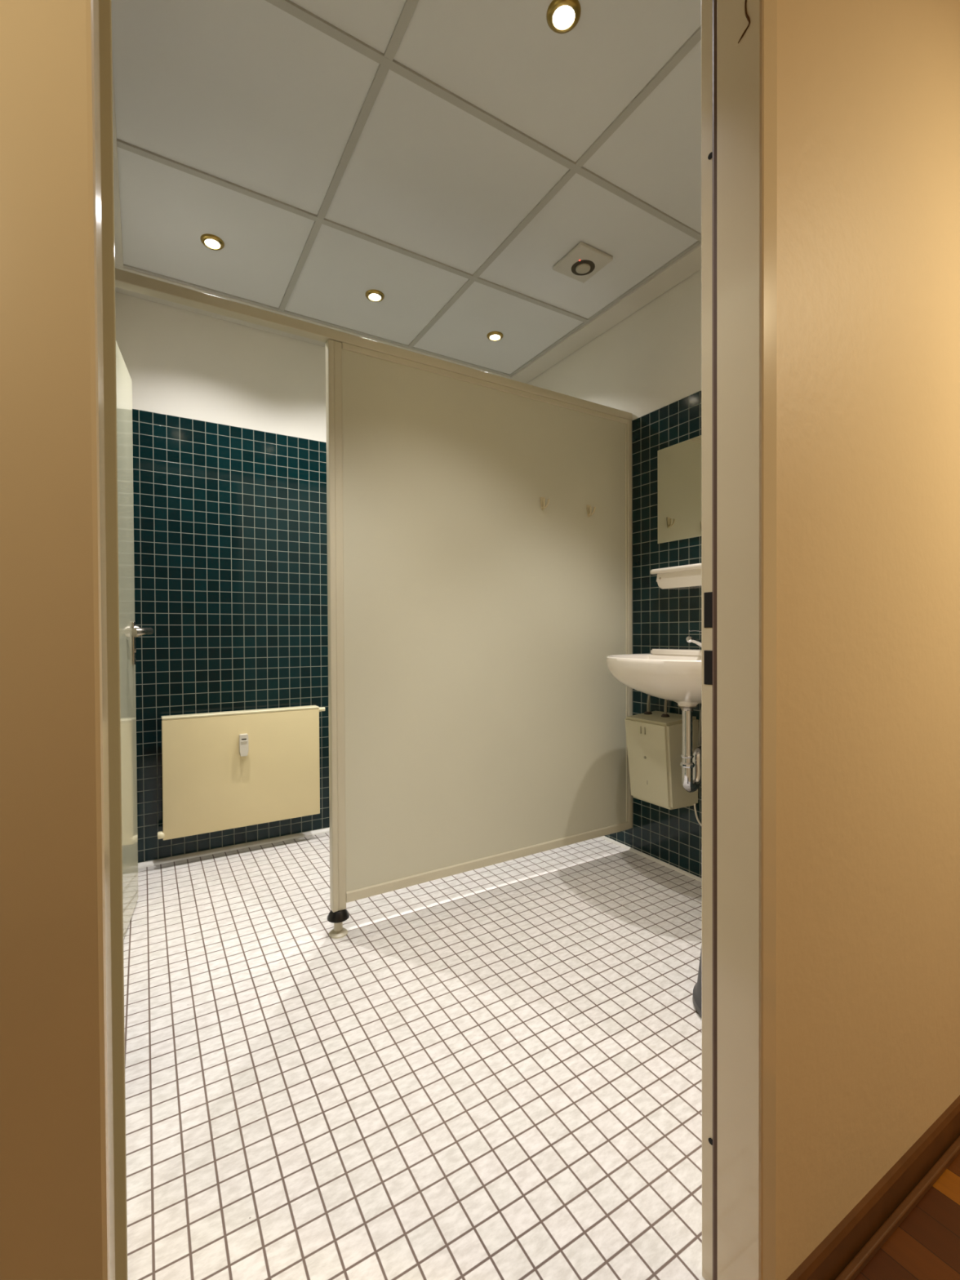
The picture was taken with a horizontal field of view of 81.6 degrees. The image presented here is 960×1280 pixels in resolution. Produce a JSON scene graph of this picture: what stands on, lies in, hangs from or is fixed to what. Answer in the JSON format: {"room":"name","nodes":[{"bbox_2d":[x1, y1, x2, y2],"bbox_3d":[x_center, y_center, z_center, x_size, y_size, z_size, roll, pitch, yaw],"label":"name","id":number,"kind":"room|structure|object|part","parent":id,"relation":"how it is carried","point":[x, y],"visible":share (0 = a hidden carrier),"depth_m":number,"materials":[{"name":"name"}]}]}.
{"room":"hallway","nodes":[
{"label":"hallway","id":0,"kind":"room"},
{"bbox_2d":[115,292,329,862],"bbox_3d":[-0.740,-0.313,2.972,2.280,2.604,0.120,-1,1,-31],"label":"wall","id":1,"kind":"structure","parent":0,"point":[229,432],"depth_m":2.62,"materials":[{"name":"tile"}]},
{"bbox_2d":[137,827,329,868],"bbox_3d":[-0.697,0.981,2.928,2.080,0.017,0.020,-1,1,-31],"label":"baseboard","id":2,"kind":"structure","parent":1,"relation":"attached to","point":[194,855],"depth_m":2.63,"materials":[{"name":"white tile"}]},
{"bbox_2d":[157,705,324,839],"bbox_3d":[-1.099,0.599,2.615,0.728,0.533,0.132,-1,1,-31],"label":"radiator","id":3,"kind":"object","parent":1,"relation":"attached to","point":[228,770],"visible":1,"depth_m":2.56,"materials":[{"name":"beige metal"}]},
{"bbox_2d":[111,0,701,374],"bbox_3d":[-0.119,-1.555,1.922,2.280,0.102,2.501,-1,1,-31],"label":"ceiling","id":4,"kind":"structure","parent":0,"point":[441,158],"depth_m":1.73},
{"bbox_2d":[200,233,224,250],"bbox_3d":[-1.012,-1.502,2.104,0.082,0.011,0.082,-1,1,-31],"label":"recessed light","id":5,"kind":"object","parent":4,"relation":"in","point":[211,242],"visible":1,"depth_m":2.10,"materials":[{"name":"gold metal"}]},
{"bbox_3d":[-1.012,-1.504,2.104,0.052,0.007,0.052,-1,1,-31],"label":"lamp glass","id":6,"kind":"part","parent":5,"relation":"part of","materials":[{"name":"beige glass"}]},
{"bbox_2d":[364,289,384,302],"bbox_3d":[-0.462,-1.509,2.443,0.082,0.011,0.082,-1,1,-31],"label":"recessed light","id":7,"kind":"object","parent":4,"relation":"in","point":[374,295],"visible":1,"depth_m":2.44,"materials":[{"name":"gold metal"}]},
{"bbox_3d":[-0.462,-1.511,2.443,0.052,0.007,0.052,-1,1,-31],"label":"lamp glass","id":8,"kind":"part","parent":7,"relation":"part of","materials":[{"name":"beige glass"}]},
{"bbox_2d":[486,331,502,341],"bbox_3d":[0.075,-1.515,2.780,0.082,0.011,0.082,-1,1,-31],"label":"recessed light","id":9,"kind":"object","parent":4,"relation":"in","point":[493,335],"visible":1,"depth_m":2.77,"materials":[{"name":"gold metal"}]},
{"bbox_3d":[0.075,-1.518,2.780,0.052,0.007,0.052,-1,1,-31],"label":"lamp glass","id":10,"kind":"part","parent":9,"relation":"part of","materials":[{"name":"beige glass"}]},
{"bbox_2d":[546,0,581,33],"bbox_3d":[0.201,-1.499,1.337,0.082,0.011,0.082,-1,1,-31],"label":"recessed light","id":11,"kind":"object","parent":4,"relation":"in","point":[562,15],"visible":1,"depth_m":1.33,"materials":[{"name":"gold metal"}]},
{"bbox_3d":[0.201,-1.501,1.337,0.052,0.007,0.052,-1,1,-31],"label":"lamp glass","id":12,"kind":"part","parent":11,"relation":"part of","materials":[{"name":"beige glass"}]},
{"bbox_2d":[552,241,613,283],"bbox_3d":[0.410,-1.503,2.227,0.168,0.025,0.172,-1,1,-31],"label":"air vent","id":13,"kind":"object","parent":4,"relation":"attached to","point":[584,260],"visible":1,"depth_m":2.21,"materials":[{"name":"plastic"}]},
{"bbox_2d":[123,831,959,1279],"bbox_3d":[0.464,1.055,1.090,4.500,0.100,4.568,-1,1,-31],"label":"floor","id":14,"kind":"structure","parent":0,"point":[495,1071],"depth_m":1.28,"materials":[{"name":"white tile"}]},
{"bbox_2d":[115,268,632,938],"bbox_3d":[-0.187,-0.021,2.065,2.078,2.036,0.074,-1,1,-31],"label":"wall","id":15,"kind":"structure","parent":14,"relation":"on","point":[477,713],"depth_m":2.13,"materials":[{"name":"beige laminate"}]},
{"bbox_2d":[115,341,153,938],"bbox_3d":[-1.171,0.004,1.841,0.107,1.970,0.620,-1,1,-24],"label":"door","id":16,"kind":"structure","parent":15,"relation":"in","point":[129,631],"depth_m":1.96,"materials":[{"name":"white paint"}]},
{"bbox_3d":[-1.287,0.013,2.069,0.007,0.160,0.036,-1,1,-24],"label":"handle plate","id":17,"kind":"part","parent":16,"relation":"part of","materials":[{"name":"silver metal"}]},
{"bbox_3d":[-1.233,-0.032,2.034,0.070,0.046,0.159,-1,1,-31],"label":"lever","id":18,"kind":"part","parent":16,"relation":"part of","materials":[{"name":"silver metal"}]},
{"bbox_3d":[-0.488,-0.042,1.883,0.047,1.917,0.036,-1,1,-31],"label":"post","id":19,"kind":"part","parent":15,"relation":"part of","materials":[{"name":"beige metal"}]},
{"bbox_3d":[-0.192,-1.023,2.054,2.077,0.033,0.040,-1,1,-31],"label":"header rail","id":20,"kind":"part","parent":15,"relation":"part of","materials":[{"name":"beige metal"}]},
{"bbox_3d":[0.103,-0.064,2.241,1.350,1.865,0.022,-1,1,-31],"label":"panel","id":21,"kind":"part","parent":15,"relation":"part of","materials":[{"name":"beige laminate"}]},
{"bbox_3d":[0.100,-0.999,2.232,1.340,0.021,0.034,-1,1,-31],"label":"rail","id":22,"kind":"part","parent":15,"relation":"part of","materials":[{"name":"beige metal"}]},
{"bbox_3d":[0.110,0.870,2.253,1.340,0.034,0.034,-1,1,-31],"label":"rail","id":23,"kind":"part","parent":15,"relation":"part of","materials":[{"name":"beige metal"}]},
{"bbox_2d":[540,497,550,510],"bbox_3d":[0.269,-0.568,2.306,0.035,0.052,0.031,-1,1,-31],"label":"coat hook","id":24,"kind":"object","parent":15,"relation":"attached to","point":[542,499],"visible":1,"depth_m":2.31,"materials":[{"name":"beige plastic"}]},
{"bbox_3d":[0.261,-0.569,2.318,0.024,0.052,0.004,-1,1,-31],"label":"plate","id":25,"kind":"part","parent":24,"relation":"part of","materials":[{"name":"beige plastic"}]},
{"bbox_2d":[586,505,595,517],"bbox_3d":[0.487,-0.567,2.438,0.035,0.052,0.031,-1,1,-31],"label":"coat hook","id":26,"kind":"object","parent":15,"relation":"attached to","point":[589,513],"visible":1,"depth_m":2.44,"materials":[{"name":"beige plastic"}]},
{"bbox_3d":[0.480,-0.567,2.450,0.024,0.052,0.004,-1,1,-31],"label":"plate","id":27,"kind":"part","parent":26,"relation":"part of","materials":[{"name":"beige plastic"}]},
{"bbox_3d":[0.685,-0.068,2.594,0.037,1.897,0.034,-1,1,-31],"label":"wall rail","id":28,"kind":"part","parent":15,"relation":"part of","materials":[{"name":"beige metal"}]},
{"bbox_2d":[692,950,702,1017],"bbox_3d":[0.708,0.865,1.488,0.260,0.268,0.260,-1,1,-31],"label":"toilet brush","id":29,"kind":"object","parent":14,"relation":"on","point":[697,990],"visible":0.09,"depth_m":1.50,"materials":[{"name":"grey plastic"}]},
{"bbox_2d":[525,269,701,877],"bbox_3d":[0.829,-0.316,2.506,0.120,2.604,2.503,-1,1,-31],"label":"wall","id":30,"kind":"structure","parent":0,"point":[647,366],"depth_m":2.47,"materials":[{"name":"tile"}]},
{"bbox_2d":[111,53,701,383],"bbox_3d":[-0.093,-1.503,1.880,2.080,0.018,2.401,-1,1,-31],"label":"trim","id":31,"kind":"structure","parent":30,"relation":"attached to","point":[686,264],"depth_m":2.52,"materials":[{"name":"beige paint"}]},
{"bbox_2d":[599,835,701,882],"bbox_3d":[0.778,0.981,2.488,0.012,0.011,2.301,-1,1,-31],"label":"baseboard","id":32,"kind":"structure","parent":30,"relation":"attached to","point":[679,870],"depth_m":2.49,"materials":[{"name":"white tile"}]},
{"bbox_2d":[605,648,701,706],"bbox_3d":[0.751,0.143,2.052,0.491,0.203,0.624,-1,1,-31],"label":"washbasin","id":33,"kind":"object","parent":30,"relation":"attached to","point":[673,674],"visible":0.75,"depth_m":1.92,"materials":[{"name":"white ceramic"}]},
{"bbox_2d":[685,630,701,647],"bbox_3d":[0.849,0.001,2.128,0.165,0.079,0.052,-1,1,-31],"label":"faucet","id":34,"kind":"object","parent":33,"relation":"on","point":[689,639],"visible":0.37,"depth_m":2.10,"materials":[{"name":"silver metal"}]},
{"bbox_3d":[0.837,0.012,2.120,0.136,0.056,0.025,-1,1,-31],"label":"spout","id":35,"kind":"part","parent":34,"relation":"part of","materials":[{"name":"silver metal"}]},
{"bbox_2d":[624,694,698,809],"bbox_3d":[0.756,0.448,2.338,0.192,0.470,0.234,-1,1,-31],"label":"water heater","id":36,"kind":"object","parent":30,"relation":"attached to","point":[654,738],"visible":0.8,"depth_m":2.27,"materials":[{"name":"beige plastic"}]},
{"bbox_2d":[693,803,701,826],"bbox_3d":[0.918,0.678,2.247,0.010,0.179,0.124,-1,1,-33],"label":"power cable","id":37,"kind":"object","parent":36,"relation":"hanging from","point":[695,808],"visible":0.32,"depth_m":2.29,"materials":[{"name":"white plastic"}]},
{"bbox_2d":[649,563,701,590],"bbox_3d":[0.910,-0.253,2.136,0.124,0.085,0.595,-1,1,-31],"label":"wall shelf","id":38,"kind":"object","parent":30,"relation":"attached to","point":[685,576],"visible":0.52,"depth_m":2.24,"materials":[{"name":"white ceramic"}]},
{"bbox_2d":[657,435,701,543],"bbox_3d":[0.956,-0.626,2.166,0.006,0.409,0.664,-1,1,-31],"label":"wall mirror","id":39,"kind":"object","parent":30,"relation":"attached to","point":[678,464],"visible":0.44,"depth_m":2.35,"materials":[{"name":"clear glass"}]},
{"bbox_2d":[677,704,701,792],"bbox_3d":[0.844,0.407,2.137,0.269,0.332,0.073,-1,1,-43],"label":"trap","id":40,"kind":"object","parent":30,"relation":"attached to","point":[691,764],"visible":0.8,"depth_m":2.06,"materials":[{"name":"silver metal"}]},
{"bbox_2d":[697,710,701,746],"bbox_3d":[0.858,0.350,2.232,0.015,0.138,0.054,-1,1,-31],"label":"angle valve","id":41,"kind":"object","parent":30,"relation":"attached to","point":[700,721],"visible":0.21,"depth_m":2.21,"materials":[{"name":"silver metal"}]},
{"bbox_2d":[775,0,959,1279],"bbox_3d":[0.547,-0.294,0.925,4.500,2.600,0.090,-1,1,-31],"label":"wall","id":42,"kind":"structure","parent":0,"point":[868,331],"depth_m":0.94,"materials":[{"name":"beige paint"}]},
{"bbox_2d":[98,0,128,1279],"bbox_3d":[-0.566,-0.013,0.828,0.040,2.037,0.850,-1,1,-34],"label":"door","id":43,"kind":"structure","parent":42,"relation":"in","point":[104,6],"depth_m":0.48,"materials":[{"name":"white paint"}]},
{"bbox_2d":[0,0,777,1279],"bbox_3d":[0.026,-0.034,0.615,0.864,2.102,0.109,-1,1,-31],"label":"door frame","id":44,"kind":"structure","parent":42,"relation":"attached to","point":[57,1175],"depth_m":0.38,"materials":[{"name":"beige paint"}]},
{"bbox_2d":[737,0,750,43],"bbox_3d":[0.371,-0.894,0.784,0.004,0.088,0.019,-1,1,-31],"label":"strand","id":45,"kind":"object","parent":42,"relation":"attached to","point":[745,11],"visible":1,"depth_m":0.78,"materials":[{"name":"black"}]},
{"bbox_2d":[786,1095,959,1279],"bbox_3d":[1.429,0.970,1.401,2.325,0.060,0.028,-1,1,-31],"label":"baseboard","id":46,"kind":"structure","parent":42,"relation":"attached to","point":[843,1254],"depth_m":0.96,"materials":[{"name":"brown wood"}]}
]}

